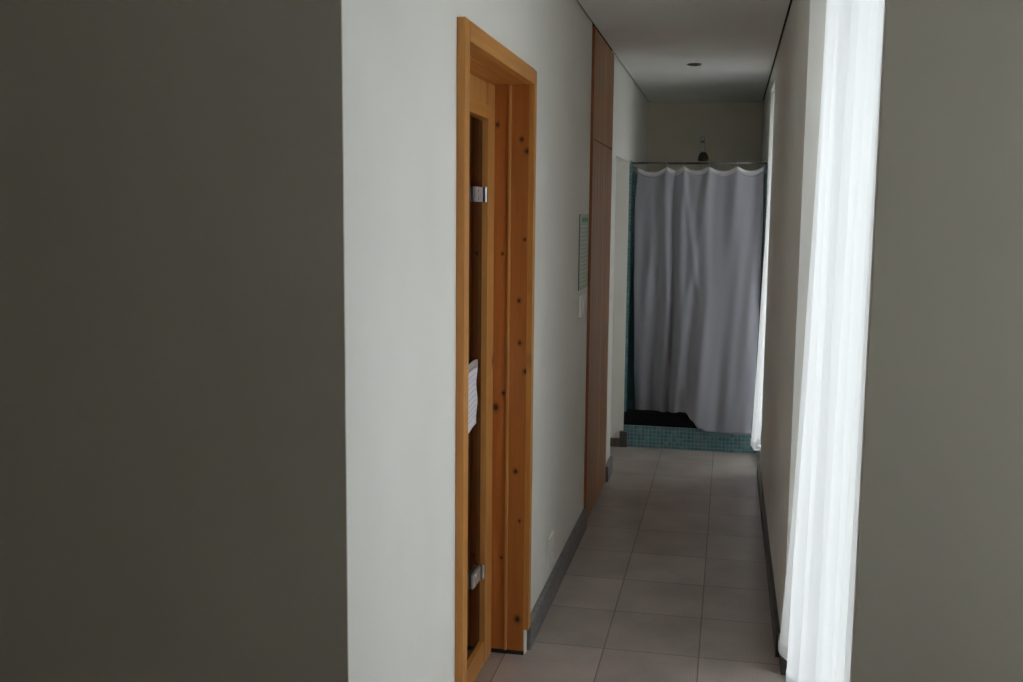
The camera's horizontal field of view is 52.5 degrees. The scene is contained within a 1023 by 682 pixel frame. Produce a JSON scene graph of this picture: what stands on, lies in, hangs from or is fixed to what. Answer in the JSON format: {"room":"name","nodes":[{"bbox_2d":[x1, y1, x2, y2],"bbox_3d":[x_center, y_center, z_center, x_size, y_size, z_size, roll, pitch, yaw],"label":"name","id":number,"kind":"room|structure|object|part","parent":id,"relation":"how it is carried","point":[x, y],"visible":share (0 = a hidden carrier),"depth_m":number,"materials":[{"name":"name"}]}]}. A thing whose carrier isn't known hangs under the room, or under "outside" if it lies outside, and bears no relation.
{"room":"sauna corridor","nodes":[
{"label":"sauna corridor","id":0,"kind":"room"},
{"bbox_2d":[342,0,648,681],"bbox_3d":[0.141,-0.361,5.330,0.562,2.600,6.918,2,7,12],"label":"wall","id":1,"kind":"structure","parent":0,"point":[400,56],"depth_m":2.44,"materials":[{"name":"white paint"}]},
{"bbox_2d":[455,17,536,681],"bbox_3d":[-0.114,0.160,3.209,0.188,2.074,0.992,2,7,12],"label":"door","id":2,"kind":"structure","parent":1,"relation":"in","point":[497,89],"depth_m":3.56,"materials":[{"name":"brown wood"}]},
{"bbox_3d":[-0.131,0.217,2.735,0.022,2.074,0.052,2,7,12],"label":"casing","id":3,"kind":"part","parent":2,"relation":"part of","materials":[{"name":"brown wood"}]},
{"bbox_2d":[468,359,477,433],"bbox_3d":[-0.138,0.193,3.358,0.011,0.249,0.245,2,7,12],"label":"paper notice","id":4,"kind":"object","parent":2,"relation":"attached to","point":[473,366],"visible":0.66,"depth_m":3.39,"materials":[{"name":"white paper"}]},
{"bbox_2d":[468,373,475,423],"bbox_3d":[-0.134,0.192,3.372,0.007,0.157,0.167,2,7,11],"label":"print","id":5,"kind":"object","parent":4,"relation":"attached to","point":[471,376],"depth_m":3.39,"materials":[{"name":"grey paper"}]},
{"bbox_3d":[-0.183,0.205,3.199,0.008,1.801,0.725,2,7,12],"label":"glass door","id":6,"kind":"part","parent":2,"relation":"part of","materials":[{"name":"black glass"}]},
{"bbox_3d":[-0.197,1.147,3.321,0.048,0.085,0.744,2,7,12],"label":"rail","id":7,"kind":"part","parent":2,"relation":"part of","materials":[{"name":"brown wood"}]},
{"bbox_3d":[-0.178,-0.779,3.086,0.040,0.076,0.743,2,7,12],"label":"head panel","id":8,"kind":"part","parent":2,"relation":"part of","materials":[{"name":"brown wood"}]},
{"bbox_3d":[-0.177,-0.718,3.093,0.052,0.044,0.744,2,7,12],"label":"head rail","id":9,"kind":"part","parent":2,"relation":"part of","materials":[{"name":"brown wood"}]},
{"bbox_3d":[-0.023,-0.841,3.075,0.023,0.050,0.898,2,7,12],"label":"casing","id":10,"kind":"part","parent":2,"relation":"part of","materials":[{"name":"brown wood"}]},
{"bbox_3d":[0.064,0.061,3.648,0.022,1.977,0.042,2,7,12],"label":"casing","id":11,"kind":"part","parent":2,"relation":"part of","materials":[{"name":"brown wood"}]},
{"bbox_2d":[547,531,553,569],"bbox_3d":[0.166,0.867,4.293,0.015,0.130,0.120,2,7,12],"label":"wall outlet","id":12,"kind":"object","parent":1,"relation":"attached to","point":[550,555],"visible":1,"depth_m":4.27,"materials":[{"name":"white plastic"}]},
{"bbox_2d":[527,508,587,649],"bbox_3d":[0.218,0.995,4.553,0.022,0.098,1.559,2,7,12],"label":"baseboard","id":13,"kind":"structure","parent":1,"relation":"attached to","point":[545,599],"depth_m":4.34,"materials":[{"name":"grey tile"}]},
{"bbox_2d":[579,295,585,317],"bbox_3d":[0.338,-0.166,4.941,0.020,0.100,0.120,2,7,12],"label":"light switch","id":14,"kind":"object","parent":1,"relation":"attached to","point":[582,301],"visible":1,"depth_m":4.90,"materials":[{"name":"white plastic"}]},
{"bbox_2d":[578,214,588,290],"bbox_3d":[0.345,-0.427,4.964,0.006,0.356,0.295,2,7,12],"label":"notice","id":15,"kind":"object","parent":1,"relation":"attached to","point":[583,218],"visible":1,"depth_m":4.94,"materials":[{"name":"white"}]},
{"bbox_2d":[605,456,612,481],"bbox_3d":[0.595,0.781,6.335,0.022,0.098,0.275,2,7,12],"label":"baseboard","id":16,"kind":"structure","parent":1,"relation":"attached to","point":[609,465],"depth_m":6.27,"materials":[{"name":"grey stone"}]},
{"bbox_2d":[619,431,626,446],"bbox_3d":[0.772,0.676,7.159,0.052,0.110,0.026,2,7,12],"label":"baseboard","id":17,"kind":"structure","parent":1,"relation":"attached to","point":[623,434],"depth_m":7.15,"materials":[{"name":"stone"}]},
{"bbox_2d":[577,0,791,99],"bbox_3d":[-0.312,-1.420,3.189,4.600,0.188,11.600,2,7,12],"label":"trim","id":18,"kind":"structure","parent":1,"relation":"attached to","point":[790,3],"depth_m":5.48,"materials":[{"name":"black"}]},
{"bbox_2d":[0,0,1022,681],"bbox_3d":[-0.603,0.034,2.032,4.000,2.600,0.120,2,7,12],"label":"wall","id":19,"kind":"structure","parent":0,"point":[173,459],"depth_m":1.94,"materials":[{"name":"white paint"}]},
{"bbox_2d":[610,437,618,446],"bbox_3d":[0.605,0.696,7.194,0.287,0.060,0.022,2,7,12],"label":"baseboard","id":20,"kind":"structure","parent":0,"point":[614,442],"depth_m":7.16,"materials":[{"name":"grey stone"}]},
{"bbox_2d":[474,446,785,681],"bbox_3d":[-0.338,1.226,3.511,4.600,0.120,11.600,2,7,12],"label":"floor","id":21,"kind":"structure","parent":0,"point":[665,580],"depth_m":4.47,"materials":[{"name":"grey tile"}]},
{"bbox_2d":[584,26,613,518],"bbox_3d":[0.379,-0.343,5.618,0.214,2.490,0.885,2,7,12],"label":"closet","id":22,"kind":"object","parent":21,"relation":"on","point":[602,76],"visible":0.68,"depth_m":5.50,"materials":[{"name":"brown wood"}]},
{"bbox_3d":[0.291,-0.292,5.199,0.214,2.490,0.022,2,7,12],"label":"panel","id":23,"kind":"part","parent":22,"relation":"part of","materials":[{"name":"brown wood"}]},
{"bbox_3d":[0.428,-0.053,5.438,0.018,1.944,0.440,2,7,12],"label":"door","id":24,"kind":"part","parent":22,"relation":"part of","materials":[{"name":"brown wood"}]},
{"bbox_3d":[0.440,-1.288,5.287,0.018,0.529,0.440,2,7,12],"label":"door","id":25,"kind":"part","parent":22,"relation":"part of","materials":[{"name":"brown wood"}]},
{"bbox_3d":[0.515,-0.102,5.849,0.018,1.944,0.400,2,7,12],"label":"door","id":26,"kind":"part","parent":22,"relation":"part of","materials":[{"name":"brown wood"}]},
{"bbox_3d":[0.526,-1.337,5.698,0.018,0.529,0.400,2,7,12],"label":"door","id":27,"kind":"part","parent":22,"relation":"part of","materials":[{"name":"brown wood"}]},
{"bbox_3d":[0.466,-0.393,6.040,0.210,2.490,0.018,2,7,12],"label":"panel","id":28,"kind":"part","parent":22,"relation":"part of","materials":[{"name":"brown wood"}]},
{"bbox_2d":[623,409,754,452],"bbox_3d":[1.222,0.618,7.135,0.893,0.240,0.125,2,7,12],"label":"shower curb","id":29,"kind":"object","parent":21,"relation":"on","point":[644,428],"visible":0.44,"depth_m":7.09,"materials":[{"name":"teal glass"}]},
{"bbox_2d":[578,0,789,102],"bbox_3d":[-0.312,-1.375,3.199,4.000,0.120,11.010,2,7,12],"label":"ceiling","id":30,"kind":"structure","parent":0,"point":[735,42],"depth_m":5.51,"materials":[{"name":"white paint"}]},
{"bbox_2d":[687,63,701,65],"bbox_3d":[1.107,-1.672,6.275,0.086,0.008,0.086,2,7,12],"label":"recessed light","id":31,"kind":"object","parent":30,"relation":"in","point":[689,64],"visible":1,"depth_m":6.25,"materials":[{"name":"grey metal"}]},
{"bbox_2d":[624,163,767,452],"bbox_3d":[1.388,-0.313,7.779,0.915,1.935,1.659,2,7,12],"label":"wall","id":32,"kind":"structure","parent":0,"point":[629,388],"depth_m":7.27,"materials":[{"name":"teal tile"}]},
{"bbox_2d":[630,160,767,163],"bbox_3d":[1.243,-1.185,6.907,0.905,0.040,0.040,2,7,12],"label":"curtain rod","id":33,"kind":"object","parent":32,"relation":"attached to","point":[630,160],"visible":0.98,"depth_m":6.90,"materials":[{"name":"grey metal"}]},
{"bbox_2d":[634,161,763,434],"bbox_3d":[1.239,-0.296,6.992,0.841,1.809,0.184,3,7,19],"label":"shower curtain","id":34,"kind":"object","parent":33,"relation":"hanging from","point":[698,235],"visible":1,"depth_m":6.97,"materials":[{"name":"grey fabric"}]},
{"bbox_2d":[647,100,763,171],"bbox_3d":[1.631,-0.749,8.632,1.615,2.600,0.200,2,7,12],"label":"wall","id":35,"kind":"structure","parent":0,"point":[732,131],"depth_m":8.43,"materials":[{"name":"beige paint"}]},
{"bbox_2d":[698,136,708,169],"bbox_3d":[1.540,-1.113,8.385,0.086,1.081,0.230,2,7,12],"label":"fitting","id":36,"kind":"object","parent":35,"relation":"attached to","point":[703,156],"visible":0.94,"depth_m":8.26,"materials":[{"name":"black metal"}]},
{"bbox_2d":[757,0,825,629],"bbox_3d":[1.493,-0.316,5.063,0.391,2.600,6.893,2,7,12],"label":"wall","id":37,"kind":"structure","parent":0,"point":[795,80],"depth_m":4.04,"materials":[{"name":"white paint"}]},
{"bbox_2d":[756,451,759,461],"bbox_3d":[1.724,0.790,6.670,0.275,0.020,0.614,2,7,12],"label":"trim","id":38,"kind":"structure","parent":37,"relation":"attached to","point":[757,452],"depth_m":6.86,"materials":[{"name":"stone"}]},
{"bbox_2d":[757,462,786,674],"bbox_3d":[1.361,0.960,4.978,0.287,0.085,2.862,2,7,12],"label":"baseboard","id":39,"kind":"structure","parent":37,"relation":"attached to","point":[770,578],"depth_m":4.41,"materials":[{"name":"stone"}]},
{"bbox_3d":[0.868,-1.105,2.550,0.050,0.015,1.830,2,7,12],"label":"rail","id":40,"kind":"object","parent":37,"relation":"attached to","visible":0},
{"bbox_2d":[778,0,884,681],"bbox_3d":[0.817,0.045,2.693,0.081,2.295,1.890,2,7,12],"label":"window curtain","id":41,"kind":"object","parent":40,"relation":"hanging from","point":[815,637],"visible":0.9,"depth_m":2.53,"materials":[{"name":"white fabric"}]},
{"bbox_3d":[1.681,-1.566,6.401,0.050,0.015,0.595,2,7,12],"label":"rail","id":42,"kind":"object","parent":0,"visible":0},
{"bbox_2d":[750,93,774,450],"bbox_3d":[1.618,-0.414,6.542,0.081,2.300,0.569,1,7,6],"label":"window curtain","id":43,"kind":"object","parent":42,"relation":"hanging from","point":[755,442],"visible":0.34,"depth_m":6.71,"materials":[{"name":"white fabric"}]}
]}

